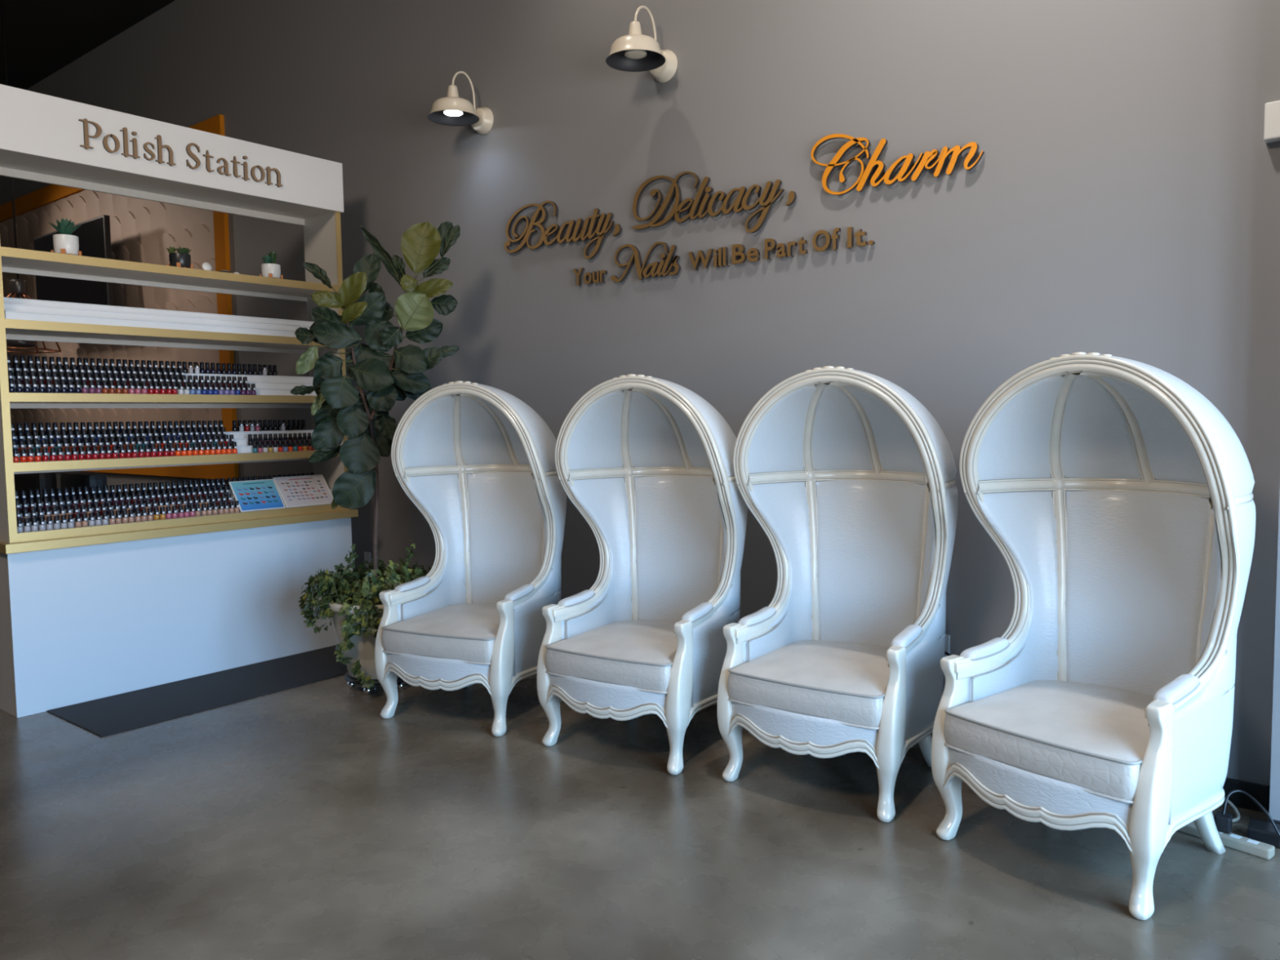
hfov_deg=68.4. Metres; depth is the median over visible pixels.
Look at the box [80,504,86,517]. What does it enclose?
bottle
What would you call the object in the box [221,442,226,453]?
bottle
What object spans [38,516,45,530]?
bottle
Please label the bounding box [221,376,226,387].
bottle
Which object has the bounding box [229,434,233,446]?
bottle
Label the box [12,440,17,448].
bottle
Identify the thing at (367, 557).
outlet cover
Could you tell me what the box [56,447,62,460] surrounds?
bottle
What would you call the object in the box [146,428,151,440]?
bottle
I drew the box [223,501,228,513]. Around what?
bottle
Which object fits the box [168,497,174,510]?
bottle
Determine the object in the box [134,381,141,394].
bottle
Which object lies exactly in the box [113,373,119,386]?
bottle
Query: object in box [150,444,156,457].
bottle
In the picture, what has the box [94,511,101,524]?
bottle
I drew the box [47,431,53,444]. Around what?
bottle
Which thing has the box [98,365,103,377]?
bottle
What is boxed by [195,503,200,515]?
bottle
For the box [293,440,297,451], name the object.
bottle
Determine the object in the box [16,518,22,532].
bottle
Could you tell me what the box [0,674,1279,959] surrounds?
floor
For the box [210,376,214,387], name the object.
bottle
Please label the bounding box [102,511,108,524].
bottle
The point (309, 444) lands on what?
bottle
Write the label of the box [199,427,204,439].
bottle
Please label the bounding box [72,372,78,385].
bottle
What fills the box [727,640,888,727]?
seat cushion
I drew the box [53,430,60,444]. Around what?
bottle
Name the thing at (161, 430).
bottle
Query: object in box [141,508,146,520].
bottle
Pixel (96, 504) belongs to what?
bottle
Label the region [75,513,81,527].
bottle
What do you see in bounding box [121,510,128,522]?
bottle
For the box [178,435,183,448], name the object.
bottle
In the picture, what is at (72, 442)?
bottle
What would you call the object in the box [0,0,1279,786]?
wall
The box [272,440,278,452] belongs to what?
bottle
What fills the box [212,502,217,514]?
bottle
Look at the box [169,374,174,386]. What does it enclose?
bottle
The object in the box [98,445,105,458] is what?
bottle
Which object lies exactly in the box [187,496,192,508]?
bottle
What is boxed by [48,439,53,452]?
bottle
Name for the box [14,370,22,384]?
bottle
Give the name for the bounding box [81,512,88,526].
bottle
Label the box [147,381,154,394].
bottle
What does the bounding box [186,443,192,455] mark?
bottle
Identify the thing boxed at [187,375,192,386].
bottle
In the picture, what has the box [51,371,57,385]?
bottle
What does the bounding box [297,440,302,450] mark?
bottle
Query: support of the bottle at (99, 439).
on the display riser at (241, 438)
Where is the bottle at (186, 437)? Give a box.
[184,435,189,447]
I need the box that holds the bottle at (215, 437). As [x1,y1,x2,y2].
[213,435,217,446]
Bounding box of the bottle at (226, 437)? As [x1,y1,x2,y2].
[223,434,228,446]
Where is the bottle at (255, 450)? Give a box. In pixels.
[252,441,257,453]
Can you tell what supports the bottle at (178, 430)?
on the display riser at (241, 438)
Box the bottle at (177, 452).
[174,443,180,455]
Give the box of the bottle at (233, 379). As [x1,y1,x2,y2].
[231,376,236,387]
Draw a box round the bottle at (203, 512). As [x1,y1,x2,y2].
[200,503,206,515]
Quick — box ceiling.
[0,0,174,89]
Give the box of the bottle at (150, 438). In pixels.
[148,436,153,448]
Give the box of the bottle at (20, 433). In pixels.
[17,431,24,444]
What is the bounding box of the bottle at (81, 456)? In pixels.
[78,446,84,459]
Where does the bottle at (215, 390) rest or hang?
on the station
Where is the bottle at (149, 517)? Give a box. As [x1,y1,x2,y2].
[146,507,153,520]
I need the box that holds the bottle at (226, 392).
[223,382,229,395]
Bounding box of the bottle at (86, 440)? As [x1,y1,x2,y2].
[83,438,88,451]
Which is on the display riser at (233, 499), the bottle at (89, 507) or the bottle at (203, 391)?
the bottle at (89, 507)
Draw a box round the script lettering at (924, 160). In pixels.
[810,133,984,195]
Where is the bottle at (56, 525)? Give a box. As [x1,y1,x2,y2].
[53,515,60,528]
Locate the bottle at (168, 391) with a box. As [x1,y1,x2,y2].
[165,382,172,394]
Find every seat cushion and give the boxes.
[382,603,499,662]
[544,619,677,691]
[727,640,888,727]
[943,680,1153,800]
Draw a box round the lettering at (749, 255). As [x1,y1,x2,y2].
[732,244,759,264]
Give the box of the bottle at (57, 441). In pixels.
[54,438,61,452]
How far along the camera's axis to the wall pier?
3.23 m
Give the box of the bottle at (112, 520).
[109,511,115,524]
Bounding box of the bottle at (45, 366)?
[42,364,48,377]
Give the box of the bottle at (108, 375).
[106,373,112,386]
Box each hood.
[403,382,556,471]
[568,376,737,475]
[747,368,956,481]
[977,354,1254,497]
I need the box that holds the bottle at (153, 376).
[151,374,156,386]
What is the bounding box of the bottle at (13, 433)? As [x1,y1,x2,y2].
[11,431,17,444]
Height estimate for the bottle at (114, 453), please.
0.070 m
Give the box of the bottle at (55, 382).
[53,379,59,393]
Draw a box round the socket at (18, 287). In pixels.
[9,279,26,296]
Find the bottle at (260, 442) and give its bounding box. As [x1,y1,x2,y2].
[257,440,262,452]
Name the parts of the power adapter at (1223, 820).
casing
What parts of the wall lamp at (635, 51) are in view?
lamp shade, bulb, gooseneck arm, wall plate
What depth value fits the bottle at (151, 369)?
5.35 m
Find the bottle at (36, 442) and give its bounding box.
[33,439,39,453]
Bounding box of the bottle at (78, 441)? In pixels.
[75,438,81,451]
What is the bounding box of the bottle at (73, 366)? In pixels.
[71,364,76,377]
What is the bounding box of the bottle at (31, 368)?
[28,363,34,376]
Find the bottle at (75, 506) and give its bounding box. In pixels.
[72,504,79,518]
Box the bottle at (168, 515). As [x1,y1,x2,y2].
[165,506,171,518]
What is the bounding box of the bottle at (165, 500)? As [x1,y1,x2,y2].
[163,497,168,510]
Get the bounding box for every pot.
[53,234,79,255]
[168,253,191,268]
[261,263,280,278]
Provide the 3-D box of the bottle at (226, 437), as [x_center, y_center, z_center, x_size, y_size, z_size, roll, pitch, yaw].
[-2.483,-0.237,5.650,0.029,0.070,0.031,2,5,38]
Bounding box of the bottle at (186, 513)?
[183,504,189,516]
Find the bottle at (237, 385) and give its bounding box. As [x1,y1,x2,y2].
[235,383,239,395]
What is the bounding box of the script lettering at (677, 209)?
[631,171,796,233]
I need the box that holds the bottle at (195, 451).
[192,443,198,455]
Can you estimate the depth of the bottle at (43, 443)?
4.87 m
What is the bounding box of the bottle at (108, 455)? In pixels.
[105,445,111,458]
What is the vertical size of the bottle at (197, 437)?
0.070 m
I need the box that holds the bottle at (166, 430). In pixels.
[164,428,168,440]
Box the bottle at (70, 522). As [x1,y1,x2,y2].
[67,514,74,528]
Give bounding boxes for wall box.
[1263,100,1279,142]
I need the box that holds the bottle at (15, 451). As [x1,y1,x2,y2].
[12,448,18,462]
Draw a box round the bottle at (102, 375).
[100,373,105,386]
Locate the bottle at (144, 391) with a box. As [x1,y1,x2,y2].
[141,381,147,394]
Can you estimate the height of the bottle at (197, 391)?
0.070 m
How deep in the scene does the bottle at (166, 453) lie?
5.30 m
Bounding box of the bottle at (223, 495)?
[221,493,226,505]
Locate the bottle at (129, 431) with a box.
[127,429,132,441]
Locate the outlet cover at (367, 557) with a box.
[364,551,371,568]
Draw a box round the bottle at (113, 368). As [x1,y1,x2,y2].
[111,365,116,378]
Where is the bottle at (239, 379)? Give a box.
[237,376,242,387]
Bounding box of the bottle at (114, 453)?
[111,445,118,458]
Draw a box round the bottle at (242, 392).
[240,383,245,395]
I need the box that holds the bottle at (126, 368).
[124,366,129,378]
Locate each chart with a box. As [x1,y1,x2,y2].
[228,479,285,512]
[272,474,333,507]
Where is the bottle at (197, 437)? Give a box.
[195,435,200,447]
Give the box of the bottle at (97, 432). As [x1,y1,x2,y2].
[95,429,100,442]
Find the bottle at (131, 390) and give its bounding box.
[128,381,134,393]
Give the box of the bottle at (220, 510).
[217,502,223,514]
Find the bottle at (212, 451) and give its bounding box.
[209,442,215,454]
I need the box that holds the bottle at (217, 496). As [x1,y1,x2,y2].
[215,493,220,506]
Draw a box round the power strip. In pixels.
[1177,821,1275,859]
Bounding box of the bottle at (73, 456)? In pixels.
[71,446,77,460]
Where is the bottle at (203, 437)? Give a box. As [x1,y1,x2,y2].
[201,435,206,447]
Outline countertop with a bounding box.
[0,508,358,554]
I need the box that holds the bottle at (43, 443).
[40,439,47,452]
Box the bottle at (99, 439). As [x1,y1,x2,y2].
[97,437,102,450]
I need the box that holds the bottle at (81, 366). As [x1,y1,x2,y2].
[78,364,84,377]
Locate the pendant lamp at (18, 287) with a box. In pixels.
[0,0,61,353]
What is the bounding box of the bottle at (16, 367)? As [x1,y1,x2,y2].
[13,363,19,376]
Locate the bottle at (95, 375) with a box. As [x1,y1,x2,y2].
[93,373,98,385]
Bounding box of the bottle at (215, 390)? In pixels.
[212,382,217,395]
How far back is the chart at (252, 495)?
5.78 m
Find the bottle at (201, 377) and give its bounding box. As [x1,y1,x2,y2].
[199,375,203,387]
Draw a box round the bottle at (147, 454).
[143,444,150,457]
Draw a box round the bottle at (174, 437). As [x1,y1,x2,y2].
[172,435,177,448]
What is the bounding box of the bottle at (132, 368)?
[130,366,135,378]
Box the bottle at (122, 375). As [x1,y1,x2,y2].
[120,373,124,386]
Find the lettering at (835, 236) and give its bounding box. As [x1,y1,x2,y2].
[812,227,840,251]
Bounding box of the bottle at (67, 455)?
[63,447,71,460]
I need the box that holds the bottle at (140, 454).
[137,444,143,457]
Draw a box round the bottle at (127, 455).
[124,444,131,457]
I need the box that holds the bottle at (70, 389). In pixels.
[66,379,74,393]
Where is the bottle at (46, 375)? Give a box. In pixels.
[44,371,49,385]
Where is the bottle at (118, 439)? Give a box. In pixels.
[116,437,121,449]
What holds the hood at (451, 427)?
attached to the chair at (477, 460)
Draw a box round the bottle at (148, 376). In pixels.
[145,373,150,386]
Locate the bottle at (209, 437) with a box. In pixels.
[207,435,212,446]
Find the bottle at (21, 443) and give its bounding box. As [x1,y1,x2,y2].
[18,440,24,453]
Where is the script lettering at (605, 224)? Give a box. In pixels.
[504,200,622,259]
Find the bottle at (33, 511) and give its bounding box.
[30,507,36,521]
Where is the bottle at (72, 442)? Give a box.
[69,438,75,451]
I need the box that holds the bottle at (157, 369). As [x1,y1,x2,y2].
[155,367,159,379]
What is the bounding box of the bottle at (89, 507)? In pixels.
[86,503,93,516]
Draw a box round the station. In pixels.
[0,84,358,717]
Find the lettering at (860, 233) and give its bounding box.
[847,226,875,248]
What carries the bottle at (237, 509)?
on the station
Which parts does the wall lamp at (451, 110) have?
lamp shade, bulb, gooseneck arm, wall plate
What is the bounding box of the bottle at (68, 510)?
[66,505,72,518]
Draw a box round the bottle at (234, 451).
[231,441,237,453]
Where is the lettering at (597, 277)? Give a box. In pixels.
[573,267,607,285]
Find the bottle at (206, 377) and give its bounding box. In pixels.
[204,375,209,387]
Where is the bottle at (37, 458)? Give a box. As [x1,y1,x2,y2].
[34,448,41,461]
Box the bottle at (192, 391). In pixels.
[189,382,195,394]
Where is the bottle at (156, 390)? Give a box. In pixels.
[153,382,159,394]
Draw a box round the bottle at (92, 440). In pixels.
[89,437,96,450]
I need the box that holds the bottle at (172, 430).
[170,428,175,440]
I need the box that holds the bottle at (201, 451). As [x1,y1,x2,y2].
[198,442,204,454]
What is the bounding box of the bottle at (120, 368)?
[118,366,123,378]
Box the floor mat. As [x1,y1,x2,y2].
[46,644,347,737]
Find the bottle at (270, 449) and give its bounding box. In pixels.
[267,440,273,452]
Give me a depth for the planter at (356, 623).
4.96 m
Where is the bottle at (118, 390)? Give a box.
[115,381,121,393]
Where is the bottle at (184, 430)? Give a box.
[182,428,187,439]
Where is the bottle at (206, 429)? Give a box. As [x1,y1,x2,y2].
[204,427,209,439]
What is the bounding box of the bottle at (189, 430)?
[187,427,193,439]
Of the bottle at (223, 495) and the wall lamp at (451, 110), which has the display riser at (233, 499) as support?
the bottle at (223, 495)
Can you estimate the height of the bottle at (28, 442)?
0.070 m
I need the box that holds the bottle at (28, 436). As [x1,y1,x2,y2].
[24,431,31,444]
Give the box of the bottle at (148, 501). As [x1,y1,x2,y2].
[145,499,151,511]
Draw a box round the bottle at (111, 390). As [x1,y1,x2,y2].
[108,380,115,393]
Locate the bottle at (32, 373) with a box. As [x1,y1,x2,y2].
[29,371,35,384]
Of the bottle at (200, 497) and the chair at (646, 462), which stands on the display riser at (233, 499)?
the bottle at (200, 497)
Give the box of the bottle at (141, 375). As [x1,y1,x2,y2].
[138,373,143,386]
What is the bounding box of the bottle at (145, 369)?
[142,367,147,379]
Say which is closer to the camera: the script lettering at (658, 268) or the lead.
the lead
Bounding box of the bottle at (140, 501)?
[138,499,144,512]
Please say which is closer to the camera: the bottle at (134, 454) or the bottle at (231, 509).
the bottle at (134, 454)
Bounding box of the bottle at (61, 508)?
[58,506,65,519]
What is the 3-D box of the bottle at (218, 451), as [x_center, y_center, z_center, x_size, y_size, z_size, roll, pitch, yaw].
[-2.488,-0.187,5.552,0.029,0.070,0.031,2,5,38]
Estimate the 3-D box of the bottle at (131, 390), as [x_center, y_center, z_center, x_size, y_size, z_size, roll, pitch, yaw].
[-2.787,-0.507,5.159,0.029,0.070,0.031,2,5,38]
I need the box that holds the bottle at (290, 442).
[288,440,293,451]
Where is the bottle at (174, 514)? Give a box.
[171,506,177,518]
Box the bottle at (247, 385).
[245,383,250,395]
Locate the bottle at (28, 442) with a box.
[26,439,31,453]
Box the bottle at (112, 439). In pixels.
[110,437,115,450]
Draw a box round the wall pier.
[1269,488,1279,820]
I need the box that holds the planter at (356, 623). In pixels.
[325,594,383,679]
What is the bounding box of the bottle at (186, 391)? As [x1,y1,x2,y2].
[183,382,189,394]
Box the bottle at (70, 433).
[67,430,73,443]
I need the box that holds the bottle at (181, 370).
[179,368,183,380]
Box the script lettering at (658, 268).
[611,241,680,282]
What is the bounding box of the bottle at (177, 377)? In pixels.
[175,374,180,386]
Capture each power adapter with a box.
[1213,789,1279,838]
[1246,818,1279,848]
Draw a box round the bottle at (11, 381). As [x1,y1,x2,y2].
[8,378,14,392]
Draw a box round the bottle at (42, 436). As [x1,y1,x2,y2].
[40,431,46,444]
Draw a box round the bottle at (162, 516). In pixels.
[160,506,165,519]
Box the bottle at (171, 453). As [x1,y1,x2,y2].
[168,444,174,456]
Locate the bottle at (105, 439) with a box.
[103,437,109,450]
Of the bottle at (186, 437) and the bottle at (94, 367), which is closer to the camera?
the bottle at (94, 367)
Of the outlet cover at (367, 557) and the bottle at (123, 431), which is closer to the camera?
the bottle at (123, 431)
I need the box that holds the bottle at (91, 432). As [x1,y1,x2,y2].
[88,430,93,442]
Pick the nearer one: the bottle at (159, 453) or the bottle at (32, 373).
the bottle at (32, 373)
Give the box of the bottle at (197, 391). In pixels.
[195,382,200,394]
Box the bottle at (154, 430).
[152,428,157,440]
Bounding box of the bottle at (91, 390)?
[88,380,94,393]
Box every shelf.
[0,256,335,297]
[5,328,327,350]
[16,450,303,462]
[17,503,330,533]
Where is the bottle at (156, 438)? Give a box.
[154,436,159,448]
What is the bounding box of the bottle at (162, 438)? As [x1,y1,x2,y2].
[160,435,165,448]
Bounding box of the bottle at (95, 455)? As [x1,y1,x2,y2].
[91,445,97,459]
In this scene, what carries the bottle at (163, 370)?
on the display riser at (264, 384)
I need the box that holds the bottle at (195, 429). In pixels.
[193,427,198,439]
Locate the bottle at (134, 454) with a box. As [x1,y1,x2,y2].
[131,444,137,457]
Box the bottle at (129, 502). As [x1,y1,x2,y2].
[125,500,132,513]
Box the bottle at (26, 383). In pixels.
[23,378,30,392]
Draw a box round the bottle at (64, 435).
[61,430,66,443]
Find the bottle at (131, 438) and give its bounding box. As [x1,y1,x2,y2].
[129,436,134,449]
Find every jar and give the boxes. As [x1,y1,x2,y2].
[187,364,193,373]
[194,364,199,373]
[239,422,244,431]
[244,422,248,431]
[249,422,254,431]
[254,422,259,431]
[262,367,266,375]
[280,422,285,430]
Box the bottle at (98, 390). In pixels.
[94,380,101,393]
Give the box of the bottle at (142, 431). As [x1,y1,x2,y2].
[139,428,144,441]
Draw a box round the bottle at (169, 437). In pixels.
[166,435,172,448]
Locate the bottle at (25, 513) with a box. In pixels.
[22,508,29,522]
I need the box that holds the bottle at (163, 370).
[161,367,166,379]
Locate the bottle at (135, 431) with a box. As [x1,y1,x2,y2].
[133,429,138,441]
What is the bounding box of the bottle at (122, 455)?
[119,444,124,457]
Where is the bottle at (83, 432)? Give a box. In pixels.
[80,430,87,443]
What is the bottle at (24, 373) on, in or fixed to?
on the display riser at (264, 384)
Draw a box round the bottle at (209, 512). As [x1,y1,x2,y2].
[206,502,212,515]
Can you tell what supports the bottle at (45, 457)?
on the station
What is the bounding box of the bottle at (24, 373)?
[22,371,29,384]
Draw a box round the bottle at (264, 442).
[262,440,267,452]
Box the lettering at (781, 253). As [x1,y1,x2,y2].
[764,236,808,259]
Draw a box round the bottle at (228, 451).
[226,441,231,453]
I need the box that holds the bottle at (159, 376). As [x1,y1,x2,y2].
[157,374,162,386]
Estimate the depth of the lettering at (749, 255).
4.64 m
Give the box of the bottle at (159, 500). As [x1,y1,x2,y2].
[157,498,163,511]
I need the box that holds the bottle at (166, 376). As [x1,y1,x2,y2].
[164,374,168,386]
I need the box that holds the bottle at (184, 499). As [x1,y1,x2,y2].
[181,496,186,508]
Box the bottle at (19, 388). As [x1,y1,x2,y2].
[15,378,22,392]
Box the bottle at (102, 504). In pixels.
[100,502,106,515]
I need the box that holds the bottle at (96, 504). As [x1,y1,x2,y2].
[93,502,99,515]
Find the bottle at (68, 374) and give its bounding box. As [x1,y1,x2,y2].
[65,372,71,385]
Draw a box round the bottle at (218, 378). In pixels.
[216,376,220,387]
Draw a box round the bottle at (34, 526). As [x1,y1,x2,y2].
[31,516,38,531]
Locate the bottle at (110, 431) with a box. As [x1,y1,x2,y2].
[108,429,113,442]
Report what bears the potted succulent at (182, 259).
on the station
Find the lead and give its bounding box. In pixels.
[1224,796,1239,822]
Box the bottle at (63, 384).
[60,379,66,393]
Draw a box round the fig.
[290,221,460,688]
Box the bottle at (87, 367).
[84,364,90,377]
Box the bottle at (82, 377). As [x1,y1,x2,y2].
[80,372,85,385]
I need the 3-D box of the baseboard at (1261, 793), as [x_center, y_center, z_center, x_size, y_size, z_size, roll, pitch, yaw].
[0.805,1.104,4.601,3.813,0.098,0.016,2,5,38]
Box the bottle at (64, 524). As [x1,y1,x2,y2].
[60,515,66,528]
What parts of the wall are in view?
scalloped panel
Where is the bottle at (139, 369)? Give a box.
[137,366,142,378]
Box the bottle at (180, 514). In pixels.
[177,505,183,517]
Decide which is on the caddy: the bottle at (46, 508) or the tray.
the tray
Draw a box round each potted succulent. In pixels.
[48,217,82,255]
[166,245,193,268]
[259,251,283,279]
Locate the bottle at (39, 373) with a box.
[36,371,43,384]
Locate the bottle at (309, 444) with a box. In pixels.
[306,440,311,450]
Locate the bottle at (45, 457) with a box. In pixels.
[41,447,48,461]
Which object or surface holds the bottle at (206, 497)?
on the display riser at (233, 499)
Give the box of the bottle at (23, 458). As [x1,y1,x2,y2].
[19,448,26,462]
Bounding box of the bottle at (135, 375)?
[133,373,137,386]
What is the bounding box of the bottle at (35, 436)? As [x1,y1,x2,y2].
[32,431,38,444]
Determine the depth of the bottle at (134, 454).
5.17 m
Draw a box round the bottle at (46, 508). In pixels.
[44,506,50,520]
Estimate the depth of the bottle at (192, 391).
5.41 m
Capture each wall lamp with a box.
[427,71,493,134]
[605,5,677,82]
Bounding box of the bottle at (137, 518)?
[134,508,141,521]
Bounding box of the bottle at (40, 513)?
[37,506,44,520]
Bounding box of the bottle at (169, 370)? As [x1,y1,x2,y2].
[167,368,172,379]
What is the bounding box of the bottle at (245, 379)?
[243,377,247,387]
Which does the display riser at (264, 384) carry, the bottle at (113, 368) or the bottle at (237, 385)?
the bottle at (113, 368)
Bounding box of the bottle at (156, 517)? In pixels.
[153,506,159,519]
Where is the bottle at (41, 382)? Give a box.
[38,379,44,392]
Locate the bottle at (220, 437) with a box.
[217,435,222,446]
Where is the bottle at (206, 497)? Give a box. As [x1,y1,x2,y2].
[204,494,209,506]
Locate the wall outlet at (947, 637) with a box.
[944,634,950,657]
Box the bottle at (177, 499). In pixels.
[174,497,180,509]
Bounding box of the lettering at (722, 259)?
[688,246,729,270]
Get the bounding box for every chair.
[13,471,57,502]
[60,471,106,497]
[374,380,566,736]
[537,373,747,774]
[716,365,958,822]
[931,351,1255,919]
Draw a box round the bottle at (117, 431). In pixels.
[115,429,119,442]
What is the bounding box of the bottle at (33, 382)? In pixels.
[31,379,37,392]
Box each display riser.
[3,297,314,337]
[11,368,316,395]
[15,429,314,462]
[19,488,333,531]
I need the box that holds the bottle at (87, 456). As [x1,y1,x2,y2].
[84,446,91,459]
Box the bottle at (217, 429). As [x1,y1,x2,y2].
[215,427,220,439]
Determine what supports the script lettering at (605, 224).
attached to the wall
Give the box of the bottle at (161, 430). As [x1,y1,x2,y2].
[158,428,164,440]
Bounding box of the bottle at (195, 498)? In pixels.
[192,495,198,507]
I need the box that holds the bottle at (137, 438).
[135,436,141,449]
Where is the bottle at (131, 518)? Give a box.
[128,509,133,522]
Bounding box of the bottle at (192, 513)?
[189,504,195,516]
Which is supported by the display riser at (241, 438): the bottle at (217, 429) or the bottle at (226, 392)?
the bottle at (217, 429)
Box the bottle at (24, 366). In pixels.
[21,363,26,376]
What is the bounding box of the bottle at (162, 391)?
[160,382,165,394]
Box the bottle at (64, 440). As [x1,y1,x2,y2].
[62,438,68,452]
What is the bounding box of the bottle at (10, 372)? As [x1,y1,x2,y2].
[8,370,13,378]
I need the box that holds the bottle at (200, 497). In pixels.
[198,495,204,507]
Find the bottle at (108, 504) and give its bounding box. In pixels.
[106,502,112,515]
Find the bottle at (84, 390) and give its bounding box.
[81,380,88,393]
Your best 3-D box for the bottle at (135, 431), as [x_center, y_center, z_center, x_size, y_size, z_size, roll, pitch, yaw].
[-2.836,-0.252,5.303,0.029,0.070,0.031,2,5,38]
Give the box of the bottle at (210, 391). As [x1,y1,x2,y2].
[207,382,213,394]
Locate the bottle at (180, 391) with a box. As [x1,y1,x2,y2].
[177,382,183,394]
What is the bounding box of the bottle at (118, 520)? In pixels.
[115,510,121,523]
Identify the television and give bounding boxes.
[33,214,114,306]
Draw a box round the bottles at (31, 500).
[6,355,314,513]
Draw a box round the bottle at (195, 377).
[193,375,197,386]
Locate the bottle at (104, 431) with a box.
[102,429,106,442]
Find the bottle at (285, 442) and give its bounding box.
[283,440,288,451]
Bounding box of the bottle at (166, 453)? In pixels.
[163,444,168,456]
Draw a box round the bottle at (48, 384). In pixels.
[45,379,52,392]
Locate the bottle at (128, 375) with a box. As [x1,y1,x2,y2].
[126,373,132,386]
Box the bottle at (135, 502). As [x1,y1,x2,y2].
[133,500,138,512]
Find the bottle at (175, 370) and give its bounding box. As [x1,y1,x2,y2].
[173,368,177,379]
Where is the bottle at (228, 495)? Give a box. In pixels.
[226,493,231,505]
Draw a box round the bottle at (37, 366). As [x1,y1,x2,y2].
[35,364,41,377]
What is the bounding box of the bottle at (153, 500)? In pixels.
[151,498,156,511]
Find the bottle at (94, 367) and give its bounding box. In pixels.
[91,365,97,377]
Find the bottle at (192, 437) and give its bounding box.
[190,435,195,447]
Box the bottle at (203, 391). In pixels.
[200,382,207,394]
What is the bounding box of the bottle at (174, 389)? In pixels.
[171,382,177,394]
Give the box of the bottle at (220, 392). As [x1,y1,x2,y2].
[217,382,223,395]
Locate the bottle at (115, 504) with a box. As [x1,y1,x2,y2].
[113,502,119,514]
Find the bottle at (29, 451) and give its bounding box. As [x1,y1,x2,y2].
[26,448,33,462]
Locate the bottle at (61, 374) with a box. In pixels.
[58,372,64,385]
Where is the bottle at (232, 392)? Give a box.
[229,382,235,395]
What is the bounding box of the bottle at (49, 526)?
[45,515,53,529]
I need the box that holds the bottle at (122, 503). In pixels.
[120,501,125,514]
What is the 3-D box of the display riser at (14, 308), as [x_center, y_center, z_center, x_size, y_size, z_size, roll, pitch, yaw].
[-2.677,-0.921,5.481,0.311,0.124,1.875,2,5,38]
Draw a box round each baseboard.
[930,733,1270,813]
[1267,817,1279,824]
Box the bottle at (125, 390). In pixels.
[121,381,128,393]
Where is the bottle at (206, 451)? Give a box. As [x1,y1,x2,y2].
[204,442,209,454]
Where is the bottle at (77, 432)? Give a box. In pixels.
[74,430,79,443]
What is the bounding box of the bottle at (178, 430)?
[176,428,181,439]
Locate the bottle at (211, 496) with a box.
[209,494,214,506]
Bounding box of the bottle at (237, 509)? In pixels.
[234,500,239,512]
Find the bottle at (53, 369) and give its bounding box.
[50,364,56,377]
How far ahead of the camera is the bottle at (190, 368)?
5.56 m
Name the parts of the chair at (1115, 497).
leg, wing panel, apron rail, apron panel, rail, shoulder rail, rim moulding, rail, panel, leg, wing panel, leg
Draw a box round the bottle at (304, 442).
[302,440,307,450]
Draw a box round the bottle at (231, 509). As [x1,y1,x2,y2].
[228,501,234,512]
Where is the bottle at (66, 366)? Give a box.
[64,364,69,377]
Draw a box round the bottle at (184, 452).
[181,443,186,455]
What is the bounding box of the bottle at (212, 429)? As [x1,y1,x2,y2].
[210,427,214,439]
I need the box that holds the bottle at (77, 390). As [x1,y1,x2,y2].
[74,380,80,393]
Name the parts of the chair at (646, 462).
leg, wing panel, apron rail, apron panel, rail, shoulder rail, rim moulding, rail, panel, leg, wing panel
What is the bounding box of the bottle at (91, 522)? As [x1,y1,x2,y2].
[88,512,94,525]
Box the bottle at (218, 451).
[215,442,221,453]
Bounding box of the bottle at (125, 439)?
[123,436,128,449]
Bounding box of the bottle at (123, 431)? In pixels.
[121,429,126,441]
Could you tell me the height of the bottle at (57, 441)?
0.070 m
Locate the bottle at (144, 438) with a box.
[142,436,147,448]
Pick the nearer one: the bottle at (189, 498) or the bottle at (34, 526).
the bottle at (34, 526)
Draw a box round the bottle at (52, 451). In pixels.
[49,447,56,461]
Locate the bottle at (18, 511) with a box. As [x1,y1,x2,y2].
[16,509,22,519]
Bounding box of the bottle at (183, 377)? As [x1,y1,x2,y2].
[181,375,186,386]
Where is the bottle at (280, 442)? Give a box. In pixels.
[278,440,283,451]
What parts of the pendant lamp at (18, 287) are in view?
lamp shade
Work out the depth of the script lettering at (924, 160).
4.16 m
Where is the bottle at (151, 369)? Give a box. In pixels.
[149,367,154,379]
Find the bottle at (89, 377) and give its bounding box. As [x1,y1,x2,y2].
[86,373,92,385]
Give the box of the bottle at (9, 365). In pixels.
[7,362,13,375]
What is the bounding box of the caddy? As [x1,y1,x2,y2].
[344,672,404,694]
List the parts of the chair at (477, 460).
leg, wing panel, apron rail, apron panel, rail, shoulder rail, rim moulding, rail, leg, panel, wing panel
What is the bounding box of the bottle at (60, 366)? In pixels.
[57,364,62,377]
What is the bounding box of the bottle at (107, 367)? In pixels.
[105,365,111,378]
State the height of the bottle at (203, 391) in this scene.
0.070 m
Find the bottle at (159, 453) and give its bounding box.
[156,444,162,456]
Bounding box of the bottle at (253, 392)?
[250,383,256,395]
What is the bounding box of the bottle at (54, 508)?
[51,506,57,519]
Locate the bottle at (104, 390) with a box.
[102,380,108,393]
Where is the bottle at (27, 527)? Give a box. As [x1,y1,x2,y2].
[23,517,31,531]
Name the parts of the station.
panel, edge trim, edge trim, edge trim, edge trim, edge trim, panel, edge trim, panel, edge trim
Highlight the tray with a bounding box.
[344,672,402,684]
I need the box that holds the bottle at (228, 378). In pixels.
[226,376,231,387]

